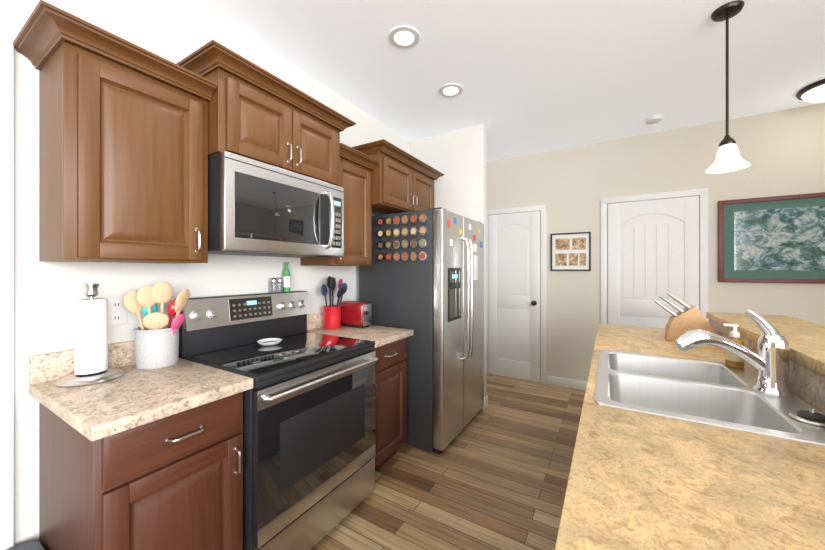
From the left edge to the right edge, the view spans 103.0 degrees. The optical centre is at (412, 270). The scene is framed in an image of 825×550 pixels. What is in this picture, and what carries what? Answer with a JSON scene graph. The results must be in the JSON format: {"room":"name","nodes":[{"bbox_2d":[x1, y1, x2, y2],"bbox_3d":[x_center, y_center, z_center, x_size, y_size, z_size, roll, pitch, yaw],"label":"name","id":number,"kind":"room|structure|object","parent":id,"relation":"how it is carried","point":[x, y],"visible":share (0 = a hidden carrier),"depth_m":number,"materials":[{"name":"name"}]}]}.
{"room":"kitchen","nodes":[
{"label":"kitchen","id":0,"kind":"room"},
{"bbox_2d":[0,0,409,545],"bbox_3d":[-1.415,-0.034,1.390,0.150,2.740,7.630,0,0,31],"label":"wall","id":1,"kind":"structure","parent":0,"point":[46,294],"depth_m":1.42,"materials":[{"name":"paint"}]},
{"bbox_2d":[0,36,13,549],"bbox_3d":[-1.464,0.257,1.143,0.020,2.160,0.095,0,0,31],"label":"door frame","id":2,"kind":"structure","parent":1,"relation":"attached to","point":[6,294],"depth_m":1.16,"materials":[{"name":"white paint"}]},
{"bbox_2d":[13,0,217,263],"bbox_3d":[-1.149,-0.424,1.309,0.382,0.782,0.522,0,0,31],"label":"upper cabinet","id":3,"kind":"object","parent":1,"relation":"attached to","point":[123,150],"visible":1,"depth_m":1.20,"materials":[{"name":"brown wood"}]},
{"bbox_2d":[107,297,126,324],"bbox_3d":[-1.293,0.177,1.433,0.008,0.118,0.072,0,0,31],"label":"electrical outlet plate","id":4,"kind":"object","parent":1,"relation":"attached to","point":[117,311],"visible":0.81,"depth_m":1.43,"materials":[{"name":"white paint"}]},
{"bbox_2d":[176,40,355,186],"bbox_3d":[-0.785,-0.735,1.843,0.457,0.420,0.892,0,0,31],"label":"upper cabinet","id":5,"kind":"object","parent":1,"relation":"attached to","point":[257,113],"visible":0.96,"depth_m":1.61,"materials":[{"name":"brown wood"}]},
{"bbox_2d":[208,151,343,257],"bbox_3d":[-0.776,-0.304,1.837,0.479,0.434,0.750,0,0,31],"label":"microwave","id":6,"kind":"object","parent":5,"relation":"attached to","point":[256,208],"visible":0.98,"depth_m":1.62,"materials":[{"name":"silver metal"}]},
{"bbox_2d":[300,143,379,265],"bbox_3d":[-0.512,-0.424,2.372,0.382,0.782,0.419,0,0,31],"label":"upper cabinet","id":7,"kind":"object","parent":1,"relation":"attached to","point":[357,167],"visible":0.54,"depth_m":2.31,"materials":[{"name":"brown wood"}]},
{"bbox_2d":[351,139,443,214],"bbox_3d":[-0.142,-0.724,2.916,0.457,0.442,1.018,0,0,31],"label":"upper cabinet","id":8,"kind":"object","parent":1,"relation":"attached to","point":[402,181],"visible":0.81,"depth_m":2.66,"materials":[{"name":"brown wood"}]},
{"bbox_2d":[311,374,585,549],"bbox_3d":[1.077,1.377,-0.045,6.200,0.080,7.830,0,0,31],"label":"floor","id":9,"kind":"structure","parent":0,"point":[494,475],"depth_m":2.04,"materials":[{"name":"brown wood"}]},
{"bbox_2d":[7,542,43,549],"bbox_3d":[-1.363,1.161,1.030,0.250,0.350,0.285,0,0,31],"label":"trash can","id":10,"kind":"object","parent":9,"relation":"on","point":[32,546],"visible":1,"depth_m":1.17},
{"bbox_2d":[29,340,252,549],"bbox_3d":[-1.024,0.827,1.252,0.656,1.019,0.470,0,0,31],"label":"base cabinet","id":11,"kind":"object","parent":9,"relation":"on","point":[133,457],"visible":0.9,"depth_m":1.11,"materials":[{"name":"brown wood"}]},
{"bbox_2d":[55,283,124,387],"bbox_3d":[-1.248,0.236,1.275,0.194,0.372,0.194,0,0,31],"label":"paper towel holder","id":12,"kind":"object","parent":11,"relation":"on","point":[91,340],"visible":1,"depth_m":1.24,"materials":[{"name":"white paper"}]},
{"bbox_2d":[124,281,189,369],"bbox_3d":[-1.127,0.235,1.443,0.207,0.374,0.205,0,0,31],"label":"utensil crock","id":13,"kind":"object","parent":11,"relation":"on","point":[157,340],"visible":1,"depth_m":1.41,"materials":[{"name":"grey ceramic"}]},
{"bbox_2d":[175,291,377,549],"bbox_3d":[-0.672,0.739,1.764,0.716,1.196,0.762,0,0,31],"label":"stove","id":14,"kind":"object","parent":9,"relation":"on","point":[308,440],"visible":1,"depth_m":1.59,"materials":[{"name":"black metal"}]},
{"bbox_2d":[257,338,281,345],"bbox_3d":[-0.804,0.405,1.846,0.132,0.021,0.132,0,0,31],"label":"dish","id":15,"kind":"object","parent":14,"relation":"on","point":[269,341],"visible":1,"depth_m":1.86,"materials":[{"name":"white ceramic"}]},
{"bbox_2d":[270,278,282,292],"bbox_3d":[-0.859,0.093,2.075,0.042,0.094,0.087,0,0,31],"label":"salt shaker","id":16,"kind":"object","parent":14,"relation":"on","point":[276,285],"visible":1,"depth_m":2.05,"materials":[{"name":"silver glass"}]},
{"bbox_2d":[283,262,289,291],"bbox_3d":[-0.821,0.043,2.138,0.047,0.193,0.047,0,0,31],"label":"oil bottle","id":17,"kind":"object","parent":14,"relation":"on","point":[286,279],"visible":0.96,"depth_m":2.12,"materials":[{"name":"green glass"}]},
{"bbox_2d":[307,313,412,470],"bbox_3d":[-0.390,0.827,2.308,0.656,1.019,0.454,0,0,31],"label":"base cabinet","id":18,"kind":"object","parent":9,"relation":"on","point":[390,349],"visible":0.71,"depth_m":2.19,"materials":[{"name":"brown wood"}]},
{"bbox_2d":[321,276,346,328],"bbox_3d":[-0.576,0.231,2.398,0.180,0.381,0.208,0,0,31],"label":"crock","id":19,"kind":"object","parent":18,"relation":"on","point":[331,316],"visible":1,"depth_m":2.36,"materials":[{"name":"ceramic"}]},
{"bbox_2d":[341,301,373,327],"bbox_3d":[-0.425,0.329,2.476,0.272,0.186,0.108,0,0,31],"label":"toaster","id":20,"kind":"object","parent":18,"relation":"on","point":[357,314],"visible":0.92,"depth_m":2.42,"materials":[{"name":"red plastic"}]},
{"bbox_2d":[359,207,483,453],"bbox_3d":[0.141,0.441,2.903,0.843,1.792,0.936,0,0,31],"label":"fridge","id":21,"kind":"object","parent":9,"relation":"on","point":[422,277],"visible":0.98,"depth_m":2.49,"materials":[{"name":"silver metal"}]},
{"bbox_2d":[554,317,824,549],"bbox_3d":[1.080,0.821,1.200,0.754,1.031,2.770,0,0,31],"label":"kitchen island","id":22,"kind":"object","parent":9,"relation":"on","point":[689,440],"depth_m":0.75,"materials":[{"name":"beige stone"}]},
{"bbox_2d":[723,323,744,367],"bbox_3d":[1.400,0.326,1.429,0.068,0.183,0.063,0,0,31],"label":"soap bottle","id":23,"kind":"object","parent":22,"relation":"on","point":[733,360],"visible":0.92,"depth_m":1.41,"materials":[{"name":"plastic"}]},
{"bbox_2d":[706,313,824,368],"bbox_3d":[1.375,0.286,0.902,0.362,0.040,2.600,0,0,31],"label":"island countertop","id":24,"kind":"structure","parent":22,"relation":"on","point":[812,334],"depth_m":1.41,"materials":[{"name":"beige stone"}]},
{"bbox_2d":[654,292,718,340],"bbox_3d":[1.629,0.277,1.968,0.298,0.291,0.110,0,0,31],"label":"knife block","id":25,"kind":"object","parent":24,"relation":"on","point":[683,321],"visible":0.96,"depth_m":1.94,"materials":[{"name":"brown wood"}]},
{"bbox_2d":[789,408,824,426],"bbox_3d":[1.111,0.401,0.911,0.086,0.033,0.086,0,0,31],"label":"stopper","id":26,"kind":"object","parent":22,"relation":"on","point":[811,416],"visible":1,"depth_m":0.90,"materials":[{"name":"silver metal"}]},
{"bbox_2d":[410,124,486,408],"bbox_3d":[0.355,-0.034,3.404,0.816,2.740,0.115,0,0,31],"label":"wall","id":27,"kind":"structure","parent":0,"point":[457,159],"depth_m":3.25,"materials":[{"name":"paint"}]},
{"bbox_2d":[194,0,824,161],"bbox_3d":[1.077,-1.444,-0.045,6.200,0.080,7.830,0,0,31],"label":"ceiling","id":28,"kind":"structure","parent":0,"point":[533,76],"depth_m":2.18,"materials":[{"name":"paint"}]},
{"bbox_2d":[388,26,419,48],"bbox_3d":[-0.050,-1.398,1.972,0.190,0.010,0.190,0,0,31],"label":"recessed light","id":29,"kind":"object","parent":28,"relation":"in","point":[404,37],"visible":1,"depth_m":1.96,"materials":[{"name":"white paint"}]},
{"bbox_2d":[439,83,462,96],"bbox_3d":[0.298,-1.398,2.553,0.190,0.010,0.190,0,0,31],"label":"recessed light","id":30,"kind":"object","parent":28,"relation":"in","point":[450,90],"visible":1,"depth_m":2.54,"materials":[{"name":"white paint"}]},
{"bbox_2d":[645,115,662,123],"bbox_3d":[2.226,-1.384,3.022,0.132,0.038,0.132,0,0,31],"label":"smoke detector","id":31,"kind":"object","parent":28,"relation":"attached to","point":[654,119],"visible":1,"depth_m":2.99,"materials":[{"name":"white paint"}]},
{"bbox_2d":[705,0,749,172],"bbox_3d":[1.697,-0.976,1.769,0.176,0.854,0.176,0,0,31],"label":"pendant light","id":32,"kind":"object","parent":28,"relation":"hanging from","point":[728,157],"visible":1,"depth_m":1.76,"materials":[{"name":"white glass"}]},
{"bbox_2d":[796,79,824,102],"bbox_3d":[3.176,-1.351,2.475,0.370,0.104,0.370,0,0,31],"label":"light","id":33,"kind":"object","parent":28,"relation":"attached to","point":[814,92],"visible":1,"depth_m":2.49,"materials":[{"name":"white glass"}]},
{"bbox_2d":[487,103,824,382],"bbox_3d":[2.974,-0.034,3.120,5.600,2.740,0.150,0,0,31],"label":"wall","id":34,"kind":"structure","parent":0,"point":[782,152],"depth_m":3.35,"materials":[{"name":"paint"}]},
{"bbox_2d":[488,211,539,382],"bbox_3d":[1.227,0.314,4.022,0.628,2.034,0.090,0,0,31],"label":"door","id":35,"kind":"structure","parent":34,"relation":"in","point":[513,295],"depth_m":4.04,"materials":[{"name":"white paint"}]},
{"bbox_2d":[487,205,545,383],"bbox_3d":[1.247,0.282,4.055,0.764,2.108,0.021,0,0,31],"label":"door frame","id":36,"kind":"structure","parent":34,"relation":"attached to","point":[542,208],"depth_m":3.87,"materials":[{"name":"white paint"}]},
{"bbox_2d":[546,375,586,389],"bbox_3d":[1.814,1.286,3.719,0.550,0.100,0.016,0,0,31],"label":"baseboard","id":37,"kind":"structure","parent":34,"relation":"attached to","point":[567,382],"depth_m":3.74,"materials":[{"name":"white paint"}]},
{"bbox_2d":[551,232,590,270],"bbox_3d":[1.790,-0.209,3.721,0.412,0.432,0.028,0,0,31],"label":"picture","id":38,"kind":"object","parent":34,"relation":"attached to","point":[570,251],"visible":1,"depth_m":3.72,"materials":[{"name":"white paper"}]},
{"bbox_2d":[608,196,698,327],"bbox_3d":[2.411,0.308,3.313,0.752,2.044,0.090,0,0,31],"label":"door","id":39,"kind":"structure","parent":34,"relation":"in","point":[653,250],"depth_m":3.33,"materials":[{"name":"white paint"}]},
{"bbox_2d":[601,188,707,323],"bbox_3d":[2.430,0.278,3.346,0.888,2.118,0.021,0,0,31],"label":"door frame","id":40,"kind":"structure","parent":34,"relation":"attached to","point":[702,193],"depth_m":3.24,"materials":[{"name":"white paint"}]},
{"bbox_2d":[718,192,824,283],"bbox_3d":[3.313,-0.270,2.808,1.040,0.760,0.028,0,0,31],"label":"picture","id":41,"kind":"object","parent":34,"relation":"attached to","point":[776,239],"visible":1,"depth_m":2.89,"materials":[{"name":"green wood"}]}
]}

